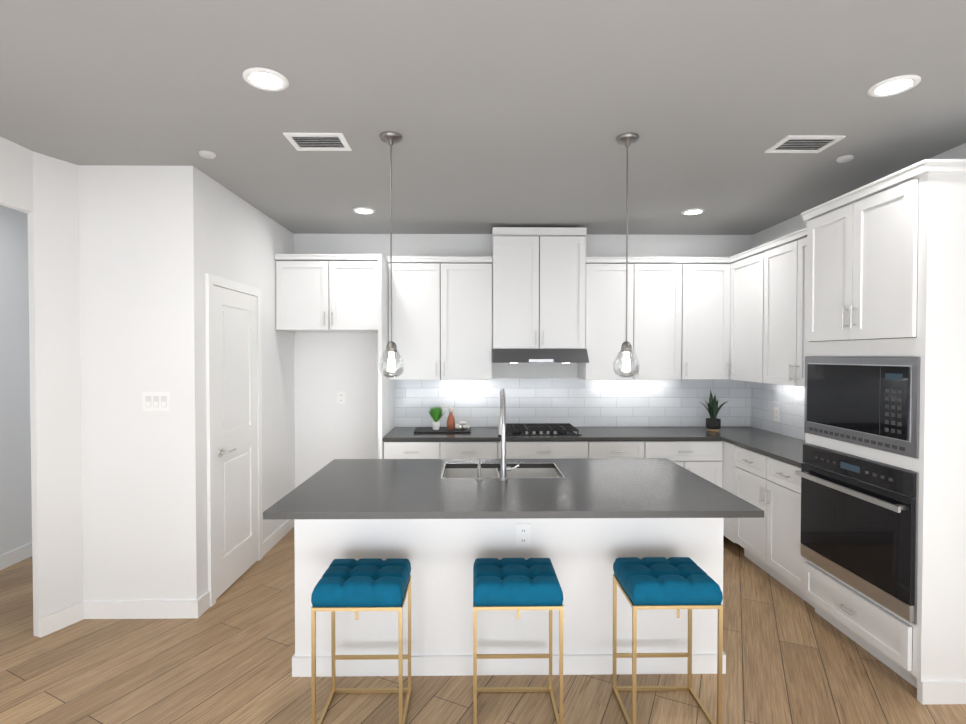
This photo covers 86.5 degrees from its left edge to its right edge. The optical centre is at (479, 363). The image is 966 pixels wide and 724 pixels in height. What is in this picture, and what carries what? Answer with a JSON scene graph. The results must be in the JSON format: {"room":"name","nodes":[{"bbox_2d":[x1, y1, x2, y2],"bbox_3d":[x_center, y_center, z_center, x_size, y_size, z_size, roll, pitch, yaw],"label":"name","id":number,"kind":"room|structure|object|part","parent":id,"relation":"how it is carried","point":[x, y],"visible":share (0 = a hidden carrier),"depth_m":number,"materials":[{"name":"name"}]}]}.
{"room":"kitchen","nodes":[
{"label":"kitchen","id":0,"kind":"room"},
{"bbox_2d":[0,205,31,554],"bbox_3d":[-3.606,0.199,1.826,0.150,2.720,10.500,0,1,-1],"label":"wall","id":1,"kind":"structure","parent":0,"point":[15,487],"depth_m":3.92,"materials":[{"name":"paint"}]},
{"bbox_2d":[0,542,31,569],"bbox_3d":[-3.524,1.506,1.848,0.014,0.105,10.200,0,1,-1],"label":"baseboard","id":2,"kind":"structure","parent":1,"relation":"attached to","point":[12,557],"depth_m":3.91,"materials":[{"name":"white wood"}]},
{"bbox_2d":[0,136,32,212],"bbox_3d":[-2.469,-0.959,-0.207,0.045,0.340,6.144,0,1,-1],"label":"header beam","id":3,"kind":"structure","parent":0,"point":[16,176],"depth_m":2.75,"materials":[{"name":"paint"}]},
{"bbox_2d":[28,151,83,636],"bbox_3d":[-2.463,0.178,3.105,0.135,2.720,0.470,0,1,-1],"label":"wall","id":4,"kind":"structure","parent":0,"point":[55,378],"depth_m":2.96,"materials":[{"name":"paint"}]},
{"bbox_2d":[78,165,294,600],"bbox_3d":[-2.066,0.164,3.940,0.680,2.720,1.710,0,1,-1],"label":"wall","id":5,"kind":"structure","parent":0,"point":[156,243],"depth_m":3.09,"materials":[{"name":"paint"}]},
{"bbox_2d":[76,595,207,621],"bbox_3d":[-2.049,1.485,3.109,0.694,0.105,0.034,0,1,-1],"label":"baseboard","id":6,"kind":"structure","parent":5,"relation":"attached to","point":[122,609],"depth_m":3.09,"materials":[{"name":"white wood"}]},
{"bbox_2d":[142,392,169,410],"bbox_3d":[-1.944,0.228,3.082,0.164,0.116,0.008,0,1,-1],"label":"switch plate","id":7,"kind":"object","parent":5,"relation":"attached to","point":[155,401],"visible":1,"depth_m":3.08,"materials":[{"name":"white plastic"}]},
{"bbox_2d":[205,273,262,606],"bbox_3d":[-1.710,0.480,3.616,0.021,2.100,0.790,0,1,-1],"label":"door frame","id":8,"kind":"structure","parent":5,"relation":"attached to","point":[211,280],"depth_m":3.27,"materials":[{"name":"white wood"}]},
{"bbox_2d":[214,286,257,598],"bbox_3d":[-1.683,0.506,3.617,0.073,2.023,0.660,0,1,-1],"label":"pantry door","id":9,"kind":"structure","parent":5,"relation":"in","point":[236,428],"depth_m":3.59,"materials":[{"name":"white wood"}]},
{"bbox_2d":[263,519,293,555],"bbox_3d":[-1.724,1.464,4.409,0.014,0.105,0.742,0,1,-1],"label":"baseboard","id":10,"kind":"structure","parent":5,"relation":"attached to","point":[278,534],"depth_m":4.35,"materials":[{"name":"white wood"}]},
{"bbox_2d":[0,527,965,723],"bbox_3d":[-0.466,1.608,1.887,6.430,0.100,10.500,0,1,-1],"label":"floor","id":11,"kind":"structure","parent":0,"point":[791,657],"depth_m":2.51,"materials":[{"name":"brown wood"}]},
{"bbox_2d":[311,558,410,723],"bbox_3d":[-0.508,1.228,2.264,0.372,0.646,0.313,0,1,-1],"label":"stool","id":12,"kind":"object","parent":11,"relation":"on","point":[370,584],"visible":1,"depth_m":2.14,"materials":[{"name":"blue fabric"}]},
{"bbox_2d":[384,442,446,458],"bbox_3d":[-0.534,1.073,4.517,0.522,0.886,0.601,0,1,-1],"label":"base cabinet","id":13,"kind":"object","parent":11,"relation":"on","point":[392,450],"depth_m":4.21,"materials":[{"name":"white wood"}]},
{"bbox_2d":[447,442,506,458],"bbox_3d":[-0.095,1.073,4.522,0.592,0.886,0.601,0,1,-1],"label":"base cabinet","id":14,"kind":"object","parent":11,"relation":"on","point":[455,450],"depth_m":4.22,"materials":[{"name":"white wood"}]},
{"bbox_2d":[292,518,725,676],"bbox_3d":[0.144,1.098,2.951,2.156,0.885,0.822,0,1,-1],"label":"kitchen island","id":15,"kind":"object","parent":11,"relation":"on","point":[441,525],"depth_m":2.55,"materials":[{"name":"white wood"}]},
{"bbox_2d":[263,459,446,521],"bbox_3d":[-0.571,0.644,2.765,0.729,0.030,1.130,0,1,-1],"label":"island countertop","id":16,"kind":"structure","parent":15,"relation":"on","point":[345,490],"depth_m":2.53,"materials":[{"name":"grey stone"}]},
{"bbox_2d":[435,459,586,517],"bbox_3d":[0.128,0.643,2.773,0.671,0.030,1.130,0,1,-1],"label":"island countertop","id":17,"kind":"structure","parent":15,"relation":"on","point":[458,497],"depth_m":2.44,"materials":[{"name":"grey stone"}]},
{"bbox_2d":[476,389,518,480],"bbox_3d":[0.094,0.385,2.847,0.237,0.483,0.218,0,1,-1],"label":"faucet","id":18,"kind":"object","parent":17,"relation":"on","point":[504,468],"visible":1,"depth_m":2.76,"materials":[{"name":"silver metal"}]},
{"bbox_2d":[443,466,558,477],"bbox_3d":[0.126,0.729,3.007,0.687,0.172,0.391,0,1,-1],"label":"sink","id":19,"kind":"object","parent":17,"relation":"in","point":[452,471],"depth_m":3.20,"materials":[{"name":"silver metal"}]},
{"bbox_2d":[516,524,530,546],"bbox_3d":[0.215,0.853,2.544,0.072,0.116,0.006,0,1,-1],"label":"outlet","id":20,"kind":"object","parent":15,"relation":"attached to","point":[523,535],"visible":1,"depth_m":2.54,"materials":[{"name":"white plastic"}]},
{"bbox_2d":[551,458,763,517],"bbox_3d":[0.844,0.643,2.782,0.760,0.030,1.130,0,1,-1],"label":"island countertop","id":21,"kind":"structure","parent":15,"relation":"on","point":[608,487],"depth_m":2.53,"materials":[{"name":"grey stone"}]},
{"bbox_2d":[473,558,563,723],"bbox_3d":[0.157,1.228,2.272,0.372,0.646,0.313,0,1,-1],"label":"stool","id":22,"kind":"object","parent":11,"relation":"on","point":[518,584],"visible":1,"depth_m":2.13,"materials":[{"name":"blue fabric"}]},
{"bbox_2d":[507,442,598,458],"bbox_3d":[0.517,1.073,4.530,0.868,0.886,0.601,0,1,-1],"label":"base cabinet","id":23,"kind":"object","parent":11,"relation":"on","point":[515,450],"depth_m":4.23,"materials":[{"name":"white wood"}]},
{"bbox_2d":[599,442,654,457],"bbox_3d":[1.125,1.072,4.537,0.583,0.886,0.601,0,1,-1],"label":"base cabinet","id":24,"kind":"object","parent":11,"relation":"on","point":[606,449],"depth_m":4.23,"materials":[{"name":"white wood"}]},
{"bbox_2d":[612,557,722,723],"bbox_3d":[0.818,1.227,2.280,0.372,0.646,0.313,0,1,-1],"label":"stool","id":25,"kind":"object","parent":11,"relation":"on","point":[679,583],"visible":1,"depth_m":2.17,"materials":[{"name":"blue fabric"}]},
{"bbox_2d":[655,442,714,483],"bbox_3d":[1.653,1.072,4.543,0.708,0.886,0.601,0,1,-1],"label":"base cabinet","id":26,"kind":"object","parent":11,"relation":"on","point":[698,458],"depth_m":4.24,"materials":[{"name":"white wood"}]},
{"bbox_2d":[383,426,790,441],"bbox_3d":[0.880,0.615,4.517,3.354,0.030,0.620,0,1,-1],"label":"countertop","id":27,"kind":"structure","parent":26,"relation":"on","point":[397,434],"depth_m":4.30,"materials":[{"name":"grey stone"}]},
{"bbox_2d":[413,427,470,432],"bbox_3d":[-0.328,0.592,4.543,0.490,0.014,0.260,0,1,-1],"label":"tray","id":28,"kind":"object","parent":27,"relation":"on","point":[431,430],"visible":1,"depth_m":4.49,"materials":[{"name":"black"}]},
{"bbox_2d":[429,407,446,429],"bbox_3d":[-0.394,0.479,4.546,0.157,0.210,0.125,-1,1,-34],"label":"plant","id":29,"kind":"object","parent":28,"relation":"on","point":[435,413],"visible":1,"depth_m":4.51,"materials":[{"name":"green plant"}]},
{"bbox_2d":[447,407,454,429],"bbox_3d":[-0.258,0.483,4.551,0.076,0.200,0.075,0,1,-1],"label":"figurine","id":30,"kind":"object","parent":28,"relation":"on","point":[450,422],"visible":1,"depth_m":4.53,"materials":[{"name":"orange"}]},
{"bbox_2d":[455,421,468,429],"bbox_3d":[-0.156,0.546,4.534,0.127,0.076,0.098,0,1,-1],"label":"beads","id":31,"kind":"object","parent":28,"relation":"on","point":[463,425],"visible":1,"depth_m":4.52,"materials":[{"name":"white stone"}]},
{"bbox_2d":[505,423,581,434],"bbox_3d":[0.512,0.579,4.542,0.680,0.040,0.460,0,1,-1],"label":"cooktop","id":32,"kind":"object","parent":27,"relation":"in","point":[540,429],"visible":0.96,"depth_m":4.44,"materials":[{"name":"black glass"}]},
{"bbox_2d":[700,391,727,431],"bbox_3d":[2.067,0.417,4.551,0.319,0.364,0.136,0,1,-1],"label":"snake plant","id":33,"kind":"object","parent":27,"relation":"on","point":[713,423],"visible":1,"depth_m":4.53,"materials":[{"name":"green plant"}]},
{"bbox_2d":[715,438,738,543],"bbox_3d":[2.261,1.079,4.136,0.614,0.886,0.268,0,1,-1],"label":"base cabinet","id":34,"kind":"object","parent":11,"relation":"on","point":[726,453],"depth_m":4.15,"materials":[{"name":"white wood"}]},
{"bbox_2d":[739,446,814,607],"bbox_3d":[2.296,1.087,3.620,0.556,0.886,0.884,0,1,-1],"label":"base cabinet","id":35,"kind":"object","parent":11,"relation":"on","point":[756,467],"depth_m":3.54,"materials":[{"name":"white wood"}]},
{"bbox_2d":[727,438,804,469],"bbox_3d":[2.282,0.628,3.697,0.570,0.030,1.054,0,1,-1],"label":"countertop","id":36,"kind":"structure","parent":35,"relation":"on","point":[789,450],"depth_m":3.74,"materials":[{"name":"grey stone"}]},
{"bbox_2d":[795,159,965,703],"bbox_3d":[2.258,0.315,2.730,0.654,2.458,0.862,0,1,-1],"label":"tall cabinet","id":37,"kind":"object","parent":11,"relation":"on","point":[882,473],"visible":1,"depth_m":2.48,"materials":[{"name":"white painted wood"},{"name":"nickel"}]},
{"bbox_2d":[0,0,965,234],"bbox_3d":[-0.466,-1.212,1.841,6.430,0.100,10.500,0,1,-1],"label":"ceiling","id":38,"kind":"structure","parent":0,"point":[509,113],"depth_m":2.29,"materials":[{"name":"paint"}]},
{"bbox_2d":[199,150,215,158],"bbox_3d":[-1.529,-1.169,2.879,0.084,0.019,0.084,0,1,-1],"label":"ceiling detector","id":39,"kind":"object","parent":38,"relation":"attached to","point":[207,154],"visible":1,"depth_m":2.86,"materials":[{"name":"grey plastic"}]},
{"bbox_2d":[243,67,288,90],"bbox_3d":[-0.878,-1.161,2.107,0.176,0.010,0.176,0,1,-1],"label":"recessed light","id":40,"kind":"object","parent":38,"relation":"in","point":[265,79],"visible":1,"depth_m":2.10,"materials":[{"name":"white plastic"}]},
{"bbox_2d":[283,133,351,150],"bbox_3d":[-0.853,-1.172,2.717,0.300,0.009,0.210,0,1,-1],"label":"ceiling vent","id":41,"kind":"object","parent":38,"relation":"in","point":[318,141],"visible":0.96,"depth_m":2.71,"materials":[{"name":"white metal"}]},
{"bbox_2d":[353,207,375,213],"bbox_3d":[-0.907,-1.192,4.017,0.176,0.010,0.176,0,1,-1],"label":"recessed light","id":42,"kind":"object","parent":38,"relation":"in","point":[361,210],"visible":1,"depth_m":4.00,"materials":[{"name":"white plastic"}]},
{"bbox_2d":[378,131,403,377],"bbox_3d":[-0.461,-0.550,2.663,0.134,1.250,0.134,0,1,-1],"label":"pendant light","id":43,"kind":"object","parent":38,"relation":"hanging from","point":[390,138],"visible":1,"depth_m":2.65,"materials":[{"name":"silver metal"}]},
{"bbox_3d":[-0.461,-0.004,2.672,0.134,0.158,0.134,0,1,-1],"label":"lamp shade","id":44,"kind":"part","parent":43,"relation":"part of","materials":[{"name":"clear glass"}]},
{"bbox_2d":[613,133,639,377],"bbox_3d":[0.766,-0.550,2.678,0.134,1.250,0.134,0,1,-1],"label":"pendant light","id":45,"kind":"object","parent":38,"relation":"hanging from","point":[627,140],"visible":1,"depth_m":2.67,"materials":[{"name":"silver metal"}]},
{"bbox_3d":[0.766,-0.004,2.687,0.134,0.158,0.134,0,1,-1],"label":"lamp shade","id":46,"kind":"part","parent":45,"relation":"part of","materials":[{"name":"clear glass"}]},
{"bbox_2d":[681,208,705,214],"bbox_3d":[1.683,-1.192,4.048,0.176,0.010,0.176,0,1,-1],"label":"recessed light","id":47,"kind":"object","parent":38,"relation":"in","point":[693,211],"visible":0.96,"depth_m":4.03,"materials":[{"name":"white plastic"}]},
{"bbox_2d":[765,135,845,152],"bbox_3d":[1.734,-1.172,2.748,0.300,0.009,0.210,0,1,-1],"label":"ceiling vent","id":48,"kind":"object","parent":38,"relation":"in","point":[803,143],"visible":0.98,"depth_m":2.74,"materials":[{"name":"white metal"}]},
{"bbox_2d":[836,155,853,162],"bbox_3d":[2.094,-1.170,2.943,0.084,0.019,0.084,0,1,-1],"label":"ceiling detector","id":49,"kind":"object","parent":38,"relation":"attached to","point":[845,158],"visible":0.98,"depth_m":2.92,"materials":[{"name":"grey plastic"}]},
{"bbox_2d":[867,75,920,96],"bbox_3d":[1.740,-1.162,2.159,0.176,0.010,0.176,0,1,-1],"label":"recessed light","id":50,"kind":"object","parent":38,"relation":"in","point":[894,86],"visible":1,"depth_m":2.15,"materials":[{"name":"white plastic"}]},
{"bbox_2d":[293,234,751,487],"bbox_3d":[0.110,0.132,5.967,5.180,2.720,2.308,0,1,-1],"label":"wall","id":51,"kind":"structure","parent":0,"point":[328,366],"depth_m":4.81,"materials":[{"name":"tile"}]},
{"bbox_2d":[275,255,385,334],"bbox_3d":[-1.281,-0.600,4.562,0.896,0.628,0.441,0,1,-1],"label":"upper cabinet","id":52,"kind":"object","parent":51,"relation":"attached to","point":[315,293],"depth_m":4.35,"materials":[{"name":"white wood"}]},
{"bbox_2d":[337,392,344,403],"bbox_3d":[-1.300,0.321,4.803,0.072,0.116,0.006,0,1,-1],"label":"outlet","id":53,"kind":"object","parent":51,"relation":"attached to","point":[340,397],"visible":1,"depth_m":4.80,"materials":[{"name":"white plastic"}]},
{"bbox_2d":[386,256,491,382],"bbox_3d":[-0.348,-0.387,4.626,0.903,1.056,0.341,0,1,-1],"label":"upper cabinet","id":54,"kind":"object","parent":51,"relation":"attached to","point":[441,304],"depth_m":4.46,"materials":[{"name":"white wood"}]},
{"bbox_2d":[490,227,589,350],"bbox_3d":[0.511,-0.644,4.618,0.808,1.031,0.371,0,1,-1],"label":"upper cabinet","id":55,"kind":"object","parent":51,"relation":"attached to","point":[540,276],"depth_m":4.44,"materials":[{"name":"white wood"}]},
{"bbox_2d":[492,349,588,362],"bbox_3d":[0.512,-0.065,4.561,0.808,0.121,0.502,0,1,-1],"label":"range hood","id":56,"kind":"object","parent":55,"relation":"attached to","point":[539,355],"visible":1,"depth_m":4.36,"materials":[{"name":"silver metal"}]},
{"bbox_2d":[577,257,641,379],"bbox_3d":[1.159,-0.388,4.644,0.482,1.056,0.341,0,1,-1],"label":"upper cabinet","id":57,"kind":"object","parent":51,"relation":"attached to","point":[607,274],"depth_m":4.48,"materials":[{"name":"white wood"}]},
{"bbox_2d":[642,257,673,379],"bbox_3d":[1.552,-0.388,4.649,0.540,1.056,0.341,0,1,-1],"label":"upper cabinet","id":58,"kind":"object","parent":51,"relation":"attached to","point":[657,272],"depth_m":4.49,"materials":[{"name":"white wood"}]},
{"bbox_2d":[674,257,725,379],"bbox_3d":[1.955,-0.387,4.633,0.502,1.056,0.384,0,1,-1],"label":"upper cabinet","id":59,"kind":"object","parent":51,"relation":"attached to","point":[699,282],"depth_m":4.49,"materials":[{"name":"white wood"}]},
{"bbox_2d":[750,143,965,439],"bbox_3d":[2.684,0.216,0.752,0.158,2.720,8.200,0,1,-1],"label":"wall","id":60,"kind":"structure","parent":0,"point":[786,400],"depth_m":4.36,"materials":[{"name":"paint"}]},
{"bbox_2d":[726,243,765,382],"bbox_3d":[2.350,-0.381,4.213,0.435,1.056,0.591,0,1,-1],"label":"upper cabinet","id":61,"kind":"object","parent":60,"relation":"attached to","point":[741,316],"depth_m":4.23,"materials":[{"name":"white wood"}]},
{"bbox_2d":[774,407,778,421],"bbox_3d":[2.557,0.440,4.425,0.006,0.116,0.072,0,1,-1],"label":"outlet","id":62,"kind":"object","parent":60,"relation":"attached to","point":[776,414],"visible":1,"depth_m":4.42,"materials":[{"name":"white plastic"}]},
{"bbox_2d":[766,228,806,386],"bbox_3d":[2.386,-0.371,3.597,0.376,1.056,0.884,0,1,-1],"label":"upper cabinet","id":63,"kind":"object","parent":60,"relation":"attached to","point":[786,257],"depth_m":3.69,"materials":[{"name":"white wood"}]}
]}

